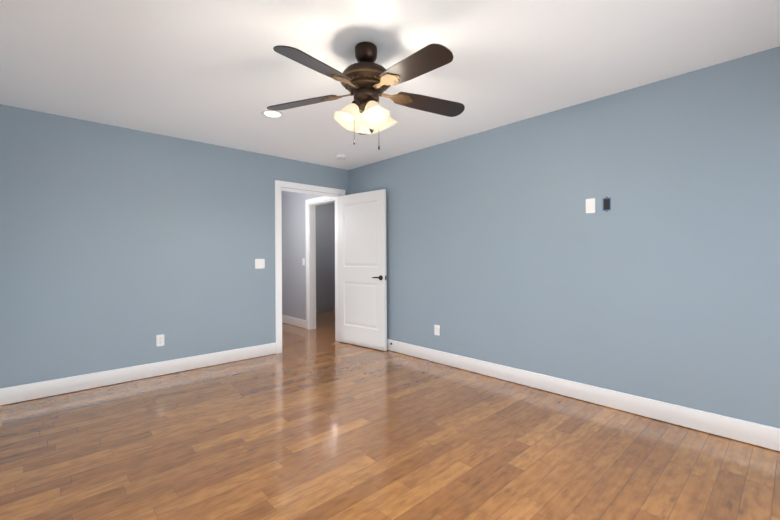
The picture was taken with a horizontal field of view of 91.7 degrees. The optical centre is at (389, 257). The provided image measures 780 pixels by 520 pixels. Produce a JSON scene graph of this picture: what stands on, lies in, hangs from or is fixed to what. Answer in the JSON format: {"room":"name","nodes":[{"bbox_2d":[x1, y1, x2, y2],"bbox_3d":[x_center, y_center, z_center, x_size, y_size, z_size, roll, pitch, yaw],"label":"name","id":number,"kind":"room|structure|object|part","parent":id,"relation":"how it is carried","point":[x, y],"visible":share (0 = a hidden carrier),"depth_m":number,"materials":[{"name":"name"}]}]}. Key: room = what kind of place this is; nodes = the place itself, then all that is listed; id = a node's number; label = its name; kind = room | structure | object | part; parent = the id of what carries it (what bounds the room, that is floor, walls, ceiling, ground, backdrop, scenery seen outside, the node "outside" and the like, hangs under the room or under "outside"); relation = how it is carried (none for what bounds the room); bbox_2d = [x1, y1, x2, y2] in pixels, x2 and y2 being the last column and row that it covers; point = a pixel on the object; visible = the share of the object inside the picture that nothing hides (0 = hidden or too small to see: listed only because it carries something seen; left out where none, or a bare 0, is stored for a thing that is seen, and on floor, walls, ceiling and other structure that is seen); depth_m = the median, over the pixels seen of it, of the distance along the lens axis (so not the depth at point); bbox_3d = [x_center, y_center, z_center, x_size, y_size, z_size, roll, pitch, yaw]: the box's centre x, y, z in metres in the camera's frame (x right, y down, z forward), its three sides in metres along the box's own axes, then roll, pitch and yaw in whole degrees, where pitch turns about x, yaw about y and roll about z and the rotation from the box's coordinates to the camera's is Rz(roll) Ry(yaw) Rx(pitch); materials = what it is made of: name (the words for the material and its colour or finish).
{"room":"empty bedroom","nodes":[
{"label":"empty bedroom","id":0,"kind":"room"},
{"bbox_2d":[0,104,348,405],"bbox_3d":[-2.069,-0.025,4.153,3.920,2.440,0.120,0,0,-43],"label":"wall","id":1,"kind":"structure","parent":0,"point":[121,247],"depth_m":3.64,"materials":[{"name":"blue paint"}]},
{"bbox_2d":[0,343,275,404],"bbox_3d":[-1.979,1.123,4.137,3.784,0.136,0.016,0,0,-43],"label":"baseboard","id":2,"kind":"structure","parent":1,"relation":"attached to","point":[21,393],"depth_m":3.61,"materials":[{"name":"white wood"}]},
{"bbox_2d":[156,334,163,346],"bbox_3d":[-2.321,0.842,3.825,0.070,0.115,0.010,0,0,-43],"label":"electrical outlet","id":3,"kind":"object","parent":1,"relation":"attached to","point":[159,340],"visible":1,"depth_m":3.82,"materials":[{"name":"white plastic"}]},
{"bbox_2d":[255,259,264,268],"bbox_3d":[-1.558,0.078,4.535,0.116,0.117,0.014,0,0,-43],"label":"light switch","id":4,"kind":"object","parent":1,"relation":"attached to","point":[259,263],"visible":1,"depth_m":4.53,"materials":[{"name":"white plastic"}]},
{"bbox_2d":[275,180,344,353],"bbox_3d":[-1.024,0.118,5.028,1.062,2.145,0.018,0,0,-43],"label":"door frame","id":5,"kind":"structure","parent":1,"relation":"attached to","point":[280,184],"depth_m":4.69,"materials":[{"name":"white wood"}]},
{"bbox_2d":[338,189,386,350],"bbox_3d":[-0.387,0.162,5.040,0.870,2.030,0.035,0,0,40],"label":"door","id":6,"kind":"structure","parent":1,"relation":"in","point":[362,306],"depth_m":5.00,"materials":[{"name":"white wood"}]},
{"bbox_2d":[316,202,334,312],"bbox_3d":[-2.238,-0.021,7.545,3.190,2.440,0.120,0,0,-43],"label":"wall","id":7,"kind":"structure","parent":0,"point":[325,257],"depth_m":8.24,"materials":[{"name":"grey paint"}]},
{"bbox_2d":[0,311,779,519],"bbox_3d":[-0.403,1.236,3.701,5.740,0.100,8.240,0,0,-43],"label":"floor","id":8,"kind":"structure","parent":0,"point":[319,422],"depth_m":2.30,"materials":[{"name":"brown wood"}]},
{"bbox_2d":[0,0,779,169],"bbox_3d":[-0.416,-1.304,3.703,5.740,0.100,8.240,0,0,-43],"label":"ceiling","id":9,"kind":"structure","parent":0,"point":[223,73],"depth_m":2.38,"materials":[{"name":"paint"}]},
{"bbox_2d":[261,110,283,117],"bbox_3d":[-1.025,-1.247,3.301,0.188,0.008,0.188,0,0,-43],"label":"recessed light","id":10,"kind":"object","parent":9,"relation":"in","point":[271,114],"visible":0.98,"depth_m":3.30,"materials":[{"name":"white plastic"}]},
{"bbox_2d":[336,154,346,159],"bbox_3d":[-0.602,-1.232,4.660,0.136,0.040,0.136,0,0,-43],"label":"smoke detector","id":11,"kind":"object","parent":9,"relation":"attached to","point":[341,156],"visible":1,"depth_m":4.62,"materials":[{"name":"white plastic"}]},
{"bbox_2d":[267,42,464,149],"bbox_3d":[-0.123,-0.947,2.223,1.268,0.618,1.240,0,0,-43],"label":"fan","id":12,"kind":"object","parent":9,"relation":"hanging from","point":[365,80],"visible":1,"depth_m":2.18,"materials":[{"name":"brown wood"}]},
{"bbox_3d":[-0.550,-0.967,2.375,0.326,0.059,0.437,0,0,-43],"label":"blade","id":13,"kind":"part","parent":12,"relation":"part of","materials":[{"name":"brown wood"}]},
{"bbox_3d":[-0.372,-0.969,1.907,0.472,0.059,0.219,0,0,-43],"label":"blade","id":14,"kind":"part","parent":12,"relation":"part of","materials":[{"name":"brown wood"}]},
{"bbox_3d":[-0.252,-0.827,2.207,0.163,0.151,0.163,0,0,-43],"label":"lamp shade","id":15,"kind":"part","parent":12,"relation":"part of","materials":[{"name":"white glass"}]},
{"bbox_3d":[-0.231,-0.844,2.218,0.058,0.073,0.052,0,0,-43],"label":"bulb","id":16,"kind":"part","parent":12,"relation":"part of","materials":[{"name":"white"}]},
{"bbox_3d":[-0.197,-0.827,2.374,0.180,0.151,0.148,0,0,-43],"label":"lamp shade","id":17,"kind":"part","parent":12,"relation":"part of","materials":[{"name":"white glass"}]},
{"bbox_3d":[-0.096,-0.845,2.174,0.052,0.073,0.058,0,0,-43],"label":"bulb","id":18,"kind":"part","parent":12,"relation":"part of","materials":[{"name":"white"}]},
{"bbox_3d":[-0.085,-0.828,2.153,0.180,0.151,0.148,0,0,-43],"label":"lamp shade","id":19,"kind":"part","parent":12,"relation":"part of","materials":[{"name":"white glass"}]},
{"bbox_3d":[-0.030,-0.828,2.320,0.163,0.151,0.163,0,0,-43],"label":"lamp shade","id":20,"kind":"part","parent":12,"relation":"part of","materials":[{"name":"white glass"}]},
{"bbox_3d":[0.118,-0.971,1.927,0.160,0.059,0.478,0,0,-43],"label":"blade","id":21,"kind":"part","parent":12,"relation":"part of","materials":[{"name":"brown wood"}]},
{"bbox_3d":[0.257,-0.972,2.409,0.458,0.059,0.274,0,0,-43],"label":"blade","id":22,"kind":"part","parent":12,"relation":"part of","materials":[{"name":"brown wood"}]},
{"bbox_2d":[281,46,779,427],"bbox_3d":[0.404,-0.037,4.457,0.120,2.440,8.240,0,0,-43],"label":"wall","id":23,"kind":"structure","parent":0,"point":[659,280],"depth_m":2.95,"materials":[{"name":"blue paint"}]},
{"bbox_2d":[305,196,334,329],"bbox_3d":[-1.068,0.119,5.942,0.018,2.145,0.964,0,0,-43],"label":"door frame","id":24,"kind":"structure","parent":23,"relation":"attached to","point":[317,199],"depth_m":6.25,"materials":[{"name":"white wood"}]},
{"bbox_2d":[434,325,439,335],"bbox_3d":[0.524,0.817,4.237,0.010,0.115,0.070,0,0,-43],"label":"electrical outlet","id":25,"kind":"object","parent":23,"relation":"attached to","point":[436,329],"visible":1,"depth_m":4.23,"materials":[{"name":"white plastic"}]},
{"bbox_2d":[387,339,779,450],"bbox_3d":[1.245,1.106,3.458,0.016,0.136,5.400,0,0,-43],"label":"baseboard","id":26,"kind":"structure","parent":23,"relation":"attached to","point":[762,435],"depth_m":2.90,"materials":[{"name":"white wood"}]},
{"bbox_2d":[586,198,594,212],"bbox_3d":[1.615,-0.415,3.053,0.014,0.117,0.070,0,0,-43],"label":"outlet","id":27,"kind":"object","parent":23,"relation":"attached to","point":[590,205],"visible":1,"depth_m":3.05,"materials":[{"name":"white plastic"}]},
{"bbox_2d":[603,197,610,211],"bbox_3d":[1.701,-0.415,2.968,0.004,0.118,0.058,0,0,-43],"label":"electrical box","id":28,"kind":"object","parent":23,"relation":"attached to","point":[606,204],"visible":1,"depth_m":2.97,"materials":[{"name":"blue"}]},
{"bbox_3d":[-2.478,-0.021,5.547,0.120,2.440,2.480,0,0,-43],"label":"wall","id":29,"kind":"structure","parent":0,"visible":0},
{"bbox_2d":[282,315,305,328],"bbox_3d":[-1.877,1.124,6.817,0.020,0.136,1.428,0,0,-43],"label":"baseboard","id":30,"kind":"structure","parent":29,"relation":"attached to","point":[294,321],"depth_m":6.54,"materials":[{"name":"white wood"}]}
]}

